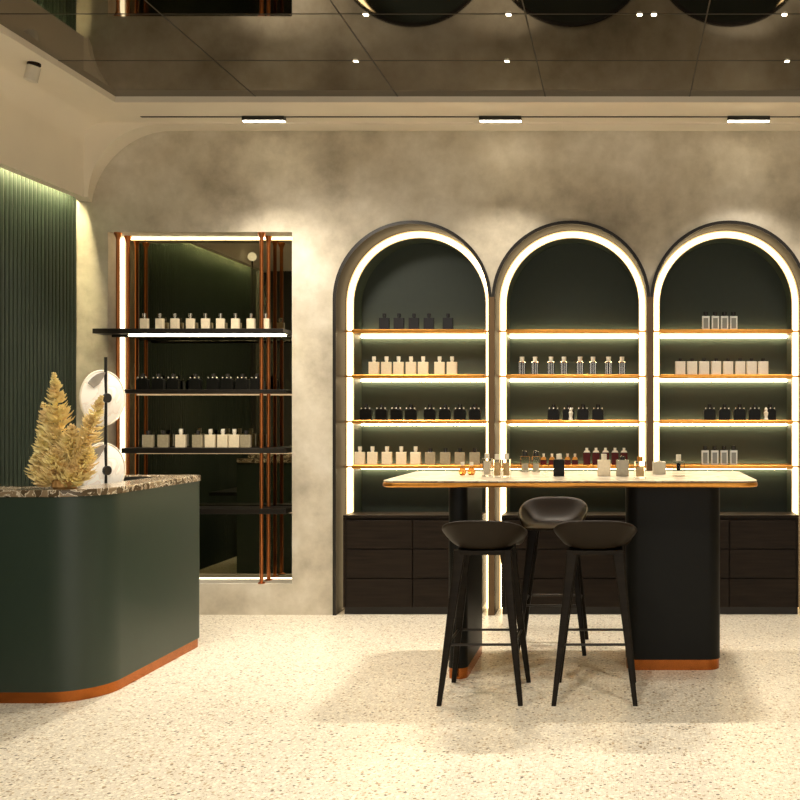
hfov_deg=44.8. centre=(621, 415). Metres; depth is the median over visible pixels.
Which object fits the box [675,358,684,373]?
perfume bottle
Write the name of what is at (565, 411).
perfume bottle
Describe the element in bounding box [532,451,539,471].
perfume bottle
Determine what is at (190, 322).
perfume bottle
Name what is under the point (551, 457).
perfume bottle
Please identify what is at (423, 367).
perfume bottle
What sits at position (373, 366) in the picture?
perfume bottle
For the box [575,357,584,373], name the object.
perfume bottle
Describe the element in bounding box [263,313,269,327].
perfume bottle
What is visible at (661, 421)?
shelf
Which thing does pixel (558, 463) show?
perfume bottle
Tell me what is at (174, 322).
perfume bottle
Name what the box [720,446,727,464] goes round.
perfume bottle
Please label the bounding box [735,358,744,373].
perfume bottle
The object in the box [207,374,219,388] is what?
perfume bottle
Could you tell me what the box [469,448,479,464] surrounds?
perfume bottle
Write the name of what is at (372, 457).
perfume bottle
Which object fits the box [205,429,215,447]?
perfume bottle
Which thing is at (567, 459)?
perfume bottle
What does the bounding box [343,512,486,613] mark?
base cabinet
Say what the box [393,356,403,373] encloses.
perfume bottle
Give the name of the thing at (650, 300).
trim
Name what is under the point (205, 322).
perfume bottle
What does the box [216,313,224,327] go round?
perfume bottle
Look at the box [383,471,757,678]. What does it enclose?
bar table
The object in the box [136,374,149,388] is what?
perfume bottle
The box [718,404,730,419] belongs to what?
perfume bottle
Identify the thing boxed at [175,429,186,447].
perfume bottle
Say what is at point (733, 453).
perfume bottle
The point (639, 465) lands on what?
perfume bottle
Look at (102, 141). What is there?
trim
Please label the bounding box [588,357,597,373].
perfume bottle
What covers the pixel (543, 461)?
perfume bottle
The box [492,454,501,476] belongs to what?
perfume bottle
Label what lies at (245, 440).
perfume bottle
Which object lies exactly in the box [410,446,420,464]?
perfume bottle
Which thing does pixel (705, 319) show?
perfume bottle
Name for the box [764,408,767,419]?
figurine
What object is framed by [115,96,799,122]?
ceiling
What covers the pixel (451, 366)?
perfume bottle
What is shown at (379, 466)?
shelf
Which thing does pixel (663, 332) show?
shelf
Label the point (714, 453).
perfume bottle
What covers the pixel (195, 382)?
perfume bottle
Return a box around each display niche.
[333,220,491,614]
[492,220,649,613]
[650,220,799,607]
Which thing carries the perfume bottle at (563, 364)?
on the display niche at (570, 289)
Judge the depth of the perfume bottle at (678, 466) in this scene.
5.24 m
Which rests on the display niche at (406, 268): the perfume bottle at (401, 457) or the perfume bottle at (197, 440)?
the perfume bottle at (401, 457)
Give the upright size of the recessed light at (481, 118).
0.032 m
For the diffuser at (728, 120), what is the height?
0.003 m
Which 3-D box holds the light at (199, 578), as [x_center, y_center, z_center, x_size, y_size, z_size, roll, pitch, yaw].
[-2.967,1.179,6.717,1.266,0.007,0.012,0,0,0]
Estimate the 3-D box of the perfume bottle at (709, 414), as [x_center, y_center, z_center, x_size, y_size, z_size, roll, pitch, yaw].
[0.638,-0.028,6.735,0.084,0.112,0.037,0,0,0]
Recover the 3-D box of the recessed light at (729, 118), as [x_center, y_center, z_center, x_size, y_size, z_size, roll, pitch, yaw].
[0.852,-2.000,6.233,0.284,0.032,0.044,0,0,0]
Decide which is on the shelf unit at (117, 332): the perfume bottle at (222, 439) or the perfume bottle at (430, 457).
the perfume bottle at (222, 439)
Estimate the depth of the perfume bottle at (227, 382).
6.56 m
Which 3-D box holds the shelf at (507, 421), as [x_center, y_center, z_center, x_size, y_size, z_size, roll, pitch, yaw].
[-0.359,0.042,6.801,0.960,0.028,0.242,0,0,0]
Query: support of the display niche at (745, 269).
attached to the wall at (326, 191)
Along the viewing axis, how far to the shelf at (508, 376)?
6.68 m
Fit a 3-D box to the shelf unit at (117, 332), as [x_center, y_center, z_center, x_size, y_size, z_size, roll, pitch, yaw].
[-2.991,-0.057,6.535,1.313,2.477,0.330,0,0,0]
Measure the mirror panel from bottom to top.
2.477 m
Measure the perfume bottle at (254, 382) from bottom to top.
0.112 m
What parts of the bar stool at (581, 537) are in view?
leg, leg, seat, leg, leg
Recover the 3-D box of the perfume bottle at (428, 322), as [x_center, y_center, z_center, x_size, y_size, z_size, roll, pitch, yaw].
[-1.405,-0.687,6.735,0.074,0.117,0.032,0,0,0]
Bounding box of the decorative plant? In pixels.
[25,372,104,488]
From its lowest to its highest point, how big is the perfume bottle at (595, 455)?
0.122 m
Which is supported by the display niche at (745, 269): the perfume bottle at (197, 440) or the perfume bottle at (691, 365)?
the perfume bottle at (691, 365)
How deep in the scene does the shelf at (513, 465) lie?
6.68 m
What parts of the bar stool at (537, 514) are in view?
leg, leg, seat, leg, leg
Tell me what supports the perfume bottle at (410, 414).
on the display niche at (406, 268)
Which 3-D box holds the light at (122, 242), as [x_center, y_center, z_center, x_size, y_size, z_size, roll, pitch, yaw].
[-3.616,-0.061,6.696,0.005,2.429,0.052,0,0,0]
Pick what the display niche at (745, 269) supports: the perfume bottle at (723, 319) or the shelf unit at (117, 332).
the perfume bottle at (723, 319)
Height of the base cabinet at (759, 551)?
0.702 m
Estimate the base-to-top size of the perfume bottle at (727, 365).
0.118 m
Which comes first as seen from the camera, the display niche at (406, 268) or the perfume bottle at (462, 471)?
the perfume bottle at (462, 471)
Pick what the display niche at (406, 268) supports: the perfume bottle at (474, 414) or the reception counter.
the perfume bottle at (474, 414)
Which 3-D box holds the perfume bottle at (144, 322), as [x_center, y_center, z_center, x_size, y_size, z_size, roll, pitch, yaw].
[-3.397,-0.666,6.580,0.056,0.124,0.032,0,0,0]
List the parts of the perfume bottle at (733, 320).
panel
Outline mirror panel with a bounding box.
[124,239,291,577]
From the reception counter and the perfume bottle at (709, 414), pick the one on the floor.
the reception counter
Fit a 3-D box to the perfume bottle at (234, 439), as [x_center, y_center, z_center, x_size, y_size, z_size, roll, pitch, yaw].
[-2.756,0.158,6.580,0.074,0.132,0.032,0,0,0]
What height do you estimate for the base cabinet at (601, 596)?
0.702 m
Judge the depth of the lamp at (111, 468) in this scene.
5.15 m
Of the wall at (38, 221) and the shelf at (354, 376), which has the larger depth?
the shelf at (354, 376)
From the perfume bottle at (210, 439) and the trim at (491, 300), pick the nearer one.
the trim at (491, 300)
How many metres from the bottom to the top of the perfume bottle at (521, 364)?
0.130 m
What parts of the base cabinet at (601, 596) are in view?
panel, drawer, drawer, drawer, drawer, drawer, drawer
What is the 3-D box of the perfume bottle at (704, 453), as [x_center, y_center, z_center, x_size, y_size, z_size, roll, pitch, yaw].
[0.604,0.286,6.734,0.055,0.136,0.035,0,0,0]
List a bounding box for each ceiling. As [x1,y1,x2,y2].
[0,0,799,95]
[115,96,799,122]
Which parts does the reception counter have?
panel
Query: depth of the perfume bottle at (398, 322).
6.72 m
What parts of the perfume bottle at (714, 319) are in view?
panel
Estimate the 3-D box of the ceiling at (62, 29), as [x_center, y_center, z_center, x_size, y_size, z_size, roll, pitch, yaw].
[0.165,-2.081,1.680,6.870,0.050,8.560,0,0,0]
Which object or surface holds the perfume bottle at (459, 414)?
on the display niche at (406, 268)
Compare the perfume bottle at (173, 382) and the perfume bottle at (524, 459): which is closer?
the perfume bottle at (524, 459)
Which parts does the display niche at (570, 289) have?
panel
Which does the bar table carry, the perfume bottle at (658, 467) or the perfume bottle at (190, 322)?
the perfume bottle at (658, 467)
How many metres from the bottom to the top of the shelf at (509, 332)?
0.028 m
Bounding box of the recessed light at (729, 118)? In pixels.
[727,116,769,121]
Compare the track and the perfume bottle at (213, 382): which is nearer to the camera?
the track
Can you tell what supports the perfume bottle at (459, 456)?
on the display niche at (406, 268)
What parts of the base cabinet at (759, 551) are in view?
drawer, drawer, drawer, drawer, drawer, drawer, panel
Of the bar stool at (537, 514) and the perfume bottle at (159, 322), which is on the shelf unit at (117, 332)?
the perfume bottle at (159, 322)
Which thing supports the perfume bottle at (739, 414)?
on the display niche at (745, 269)
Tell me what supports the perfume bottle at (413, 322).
on the display niche at (406, 268)
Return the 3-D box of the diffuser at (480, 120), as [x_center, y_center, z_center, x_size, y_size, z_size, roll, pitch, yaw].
[-0.819,-1.985,6.235,0.276,0.003,0.032,0,0,0]
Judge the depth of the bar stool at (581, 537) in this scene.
4.52 m
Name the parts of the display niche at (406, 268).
panel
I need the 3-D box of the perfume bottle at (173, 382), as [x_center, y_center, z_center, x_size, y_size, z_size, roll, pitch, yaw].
[-3.190,-0.244,6.580,0.084,0.112,0.037,0,0,0]
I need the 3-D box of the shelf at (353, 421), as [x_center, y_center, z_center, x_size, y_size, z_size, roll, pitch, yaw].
[-1.474,0.042,6.801,0.960,0.028,0.242,0,0,0]
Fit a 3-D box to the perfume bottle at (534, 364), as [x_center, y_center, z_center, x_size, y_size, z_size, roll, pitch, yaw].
[-0.633,-0.366,6.735,0.068,0.130,0.068,0,0,0]
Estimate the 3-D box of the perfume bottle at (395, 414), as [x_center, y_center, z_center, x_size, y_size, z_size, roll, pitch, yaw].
[-1.641,-0.028,6.735,0.084,0.112,0.037,0,0,0]
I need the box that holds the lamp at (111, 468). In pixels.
[79,357,125,485]
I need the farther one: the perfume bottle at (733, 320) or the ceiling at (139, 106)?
the perfume bottle at (733, 320)
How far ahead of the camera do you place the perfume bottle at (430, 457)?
6.72 m
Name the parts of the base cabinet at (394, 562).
panel, drawer, drawer, drawer, drawer, drawer, drawer, panel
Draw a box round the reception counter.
[0,475,200,702]
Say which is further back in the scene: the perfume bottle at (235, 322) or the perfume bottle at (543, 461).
the perfume bottle at (543, 461)
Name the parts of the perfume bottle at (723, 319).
panel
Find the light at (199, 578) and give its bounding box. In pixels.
[199,578,291,578]
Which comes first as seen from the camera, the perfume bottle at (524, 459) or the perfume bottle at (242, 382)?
the perfume bottle at (524, 459)
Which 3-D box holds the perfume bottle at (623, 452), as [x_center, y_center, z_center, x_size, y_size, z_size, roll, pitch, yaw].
[0.015,0.293,6.735,0.052,0.122,0.034,0,0,0]
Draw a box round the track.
[140,116,799,117]
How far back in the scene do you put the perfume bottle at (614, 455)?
6.72 m
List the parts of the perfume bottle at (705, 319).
panel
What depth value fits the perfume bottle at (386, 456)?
6.72 m
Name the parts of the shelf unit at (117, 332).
shelf, shelf, shelf, shelf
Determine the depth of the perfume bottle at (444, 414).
6.72 m
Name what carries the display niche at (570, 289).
attached to the wall at (326, 191)
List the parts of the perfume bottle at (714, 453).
panel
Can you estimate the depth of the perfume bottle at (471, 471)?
5.33 m
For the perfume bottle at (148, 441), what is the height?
0.120 m
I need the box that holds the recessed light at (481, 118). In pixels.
[479,116,521,121]
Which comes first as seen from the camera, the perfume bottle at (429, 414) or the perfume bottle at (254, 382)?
the perfume bottle at (254, 382)
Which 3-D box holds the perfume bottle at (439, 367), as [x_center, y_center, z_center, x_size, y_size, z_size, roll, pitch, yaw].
[-1.328,-0.367,6.735,0.074,0.132,0.032,0,0,0]
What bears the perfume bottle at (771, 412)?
on the display niche at (745, 269)
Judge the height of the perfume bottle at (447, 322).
0.117 m
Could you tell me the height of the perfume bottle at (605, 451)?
0.122 m
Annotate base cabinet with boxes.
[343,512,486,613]
[501,512,624,613]
[720,512,798,613]
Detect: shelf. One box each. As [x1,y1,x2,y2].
[352,329,485,335]
[352,374,485,378]
[352,420,485,423]
[352,463,481,468]
[506,329,638,335]
[506,374,638,378]
[506,420,638,423]
[511,463,633,468]
[660,329,792,335]
[660,374,792,378]
[660,420,792,423]
[666,463,792,468]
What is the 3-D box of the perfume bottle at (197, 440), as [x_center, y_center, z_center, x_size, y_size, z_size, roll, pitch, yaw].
[-3.016,0.164,6.580,0.076,0.120,0.032,0,0,0]
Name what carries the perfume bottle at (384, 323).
on the display niche at (406, 268)
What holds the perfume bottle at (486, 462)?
on the bar table
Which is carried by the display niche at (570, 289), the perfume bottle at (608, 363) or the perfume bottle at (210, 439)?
the perfume bottle at (608, 363)
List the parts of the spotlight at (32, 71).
mount plate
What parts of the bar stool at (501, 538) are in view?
leg, leg, seat, leg, leg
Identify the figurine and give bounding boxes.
[568,408,572,419]
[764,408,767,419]
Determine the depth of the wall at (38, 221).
6.01 m
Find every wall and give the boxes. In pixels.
[0,168,75,485]
[76,131,799,614]
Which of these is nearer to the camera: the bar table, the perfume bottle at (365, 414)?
the bar table
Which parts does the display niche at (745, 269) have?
panel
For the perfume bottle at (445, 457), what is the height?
0.120 m
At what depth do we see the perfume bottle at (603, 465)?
5.24 m
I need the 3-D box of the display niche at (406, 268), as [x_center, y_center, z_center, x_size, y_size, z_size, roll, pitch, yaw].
[-1.474,0.014,6.729,1.114,2.772,0.473,0,0,0]
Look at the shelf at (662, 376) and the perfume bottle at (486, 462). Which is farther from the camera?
the shelf at (662, 376)
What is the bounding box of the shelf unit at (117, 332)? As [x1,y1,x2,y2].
[92,232,291,583]
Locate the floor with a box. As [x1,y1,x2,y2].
[0,608,799,799]
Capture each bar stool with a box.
[436,521,530,705]
[517,496,588,655]
[551,521,637,705]
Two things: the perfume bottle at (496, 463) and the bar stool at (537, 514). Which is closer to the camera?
the perfume bottle at (496, 463)
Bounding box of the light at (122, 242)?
[120,239,124,460]
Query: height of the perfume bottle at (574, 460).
0.080 m
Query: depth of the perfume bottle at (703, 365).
6.71 m
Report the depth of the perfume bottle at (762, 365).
6.71 m
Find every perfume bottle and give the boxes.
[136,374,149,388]
[140,313,148,327]
[142,431,154,447]
[152,374,165,388]
[155,313,164,327]
[157,431,169,447]
[167,374,180,388]
[170,313,179,327]
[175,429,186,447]
[186,313,194,327]
[189,374,201,388]
[192,431,203,447]
[201,313,209,327]
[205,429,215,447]
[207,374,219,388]
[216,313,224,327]
[217,429,228,447]
[221,374,233,388]
[229,429,239,447]
[231,313,239,327]
[236,374,248,388]
[240,431,251,447]
[246,313,255,327]
[250,374,263,388]
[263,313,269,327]
[355,446,364,464]
[360,404,371,419]
[367,446,377,464]
[369,356,378,373]
[375,404,387,419]
[379,313,389,328]
[381,356,391,373]
[382,446,391,464]
[390,404,402,419]
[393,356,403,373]
[394,313,403,328]
[396,446,406,464]
[405,404,416,419]
[406,356,415,373]
[409,313,418,328]
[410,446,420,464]
[418,356,428,373]
[424,313,433,328]
[424,404,435,419]
[425,448,435,464]
[434,356,444,373]
[439,404,450,419]
[440,448,450,464]
[443,313,452,328]
[447,356,456,373]
[454,404,465,419]
[455,448,464,464]
[459,462,465,474]
[468,462,474,474]
[469,404,480,419]
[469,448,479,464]
[482,453,491,475]
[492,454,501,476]
[502,454,510,476]
[517,357,526,373]
[520,451,529,471]
[530,357,539,373]
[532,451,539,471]
[540,454,546,464]
[546,357,555,373]
[548,404,559,419]
[549,454,554,464]
[553,454,564,475]
[559,357,568,373]
[563,404,573,419]
[565,454,570,464]
[572,454,577,464]
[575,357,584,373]
[577,404,588,419]
[583,448,589,464]
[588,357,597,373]
[592,404,603,419]
[592,448,599,464]
[597,454,610,475]
[602,448,608,459]
[604,357,612,373]
[611,448,618,464]
[616,456,628,475]
[617,357,626,373]
[620,448,627,459]
[634,457,645,477]
[652,460,665,473]
[672,454,684,475]
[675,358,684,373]
[687,358,696,373]
[699,358,708,373]
[701,446,708,464]
[702,312,709,328]
[704,404,715,419]
[711,312,718,328]
[711,358,720,373]
[711,446,718,464]
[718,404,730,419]
[720,312,727,328]
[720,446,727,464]
[723,358,732,373]
[729,312,737,328]
[730,446,736,464]
[734,404,745,419]
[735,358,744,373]
[746,358,756,373]
[748,404,760,419]
[758,358,767,373]
[764,404,775,419]
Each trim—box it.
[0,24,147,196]
[58,0,799,96]
[75,123,799,201]
[488,297,494,615]
[647,297,653,470]
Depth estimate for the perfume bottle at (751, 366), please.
6.71 m
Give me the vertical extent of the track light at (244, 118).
0.032 m
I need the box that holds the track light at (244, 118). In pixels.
[242,116,285,121]
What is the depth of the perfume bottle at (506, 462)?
5.15 m
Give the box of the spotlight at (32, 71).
[23,61,40,83]
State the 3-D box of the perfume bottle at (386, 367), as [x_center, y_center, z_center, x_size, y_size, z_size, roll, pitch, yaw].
[-1.715,-0.367,6.735,0.074,0.132,0.032,0,0,0]
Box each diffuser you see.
[243,120,284,121]
[480,120,520,121]
[728,120,768,121]
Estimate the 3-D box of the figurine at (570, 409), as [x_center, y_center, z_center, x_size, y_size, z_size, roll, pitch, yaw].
[-0.371,-0.017,6.700,0.036,0.090,0.036,0,0,0]
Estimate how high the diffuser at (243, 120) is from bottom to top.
0.003 m
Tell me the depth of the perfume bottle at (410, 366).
6.72 m
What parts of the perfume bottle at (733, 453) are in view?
panel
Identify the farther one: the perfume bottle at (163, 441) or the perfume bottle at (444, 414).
the perfume bottle at (444, 414)
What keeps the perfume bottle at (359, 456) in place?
on the display niche at (406, 268)
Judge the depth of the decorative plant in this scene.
4.58 m
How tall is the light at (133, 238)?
0.013 m
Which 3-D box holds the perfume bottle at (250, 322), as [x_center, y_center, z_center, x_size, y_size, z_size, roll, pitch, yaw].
[-2.639,-0.666,6.580,0.056,0.124,0.032,0,0,0]
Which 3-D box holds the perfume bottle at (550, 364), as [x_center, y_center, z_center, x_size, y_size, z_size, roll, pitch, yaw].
[-0.517,-0.366,6.735,0.068,0.130,0.068,0,0,0]
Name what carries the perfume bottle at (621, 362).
on the display niche at (570, 289)
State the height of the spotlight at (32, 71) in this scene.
0.110 m
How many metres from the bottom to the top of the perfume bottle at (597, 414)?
0.112 m
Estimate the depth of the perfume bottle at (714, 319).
6.72 m
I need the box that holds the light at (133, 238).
[131,237,291,239]
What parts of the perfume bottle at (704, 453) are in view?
panel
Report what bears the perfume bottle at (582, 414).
on the display niche at (570, 289)
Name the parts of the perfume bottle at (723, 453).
panel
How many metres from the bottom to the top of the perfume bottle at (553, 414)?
0.112 m
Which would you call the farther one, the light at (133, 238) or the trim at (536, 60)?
the light at (133, 238)
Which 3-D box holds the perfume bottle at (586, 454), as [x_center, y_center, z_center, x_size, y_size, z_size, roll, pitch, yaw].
[-0.256,0.293,6.735,0.052,0.122,0.034,0,0,0]
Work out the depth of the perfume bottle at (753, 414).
6.72 m
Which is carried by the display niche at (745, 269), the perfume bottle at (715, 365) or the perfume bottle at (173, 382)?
the perfume bottle at (715, 365)
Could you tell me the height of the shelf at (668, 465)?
0.028 m
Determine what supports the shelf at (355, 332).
attached to the display niche at (406, 268)
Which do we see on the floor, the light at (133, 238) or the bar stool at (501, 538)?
the bar stool at (501, 538)
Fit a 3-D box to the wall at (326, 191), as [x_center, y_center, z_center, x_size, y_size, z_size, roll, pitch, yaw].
[-0.150,-0.410,6.627,7.700,3.620,0.225,0,0,0]
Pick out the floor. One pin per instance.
(341, 706)
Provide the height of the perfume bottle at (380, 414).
0.112 m
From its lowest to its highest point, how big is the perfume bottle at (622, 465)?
0.112 m

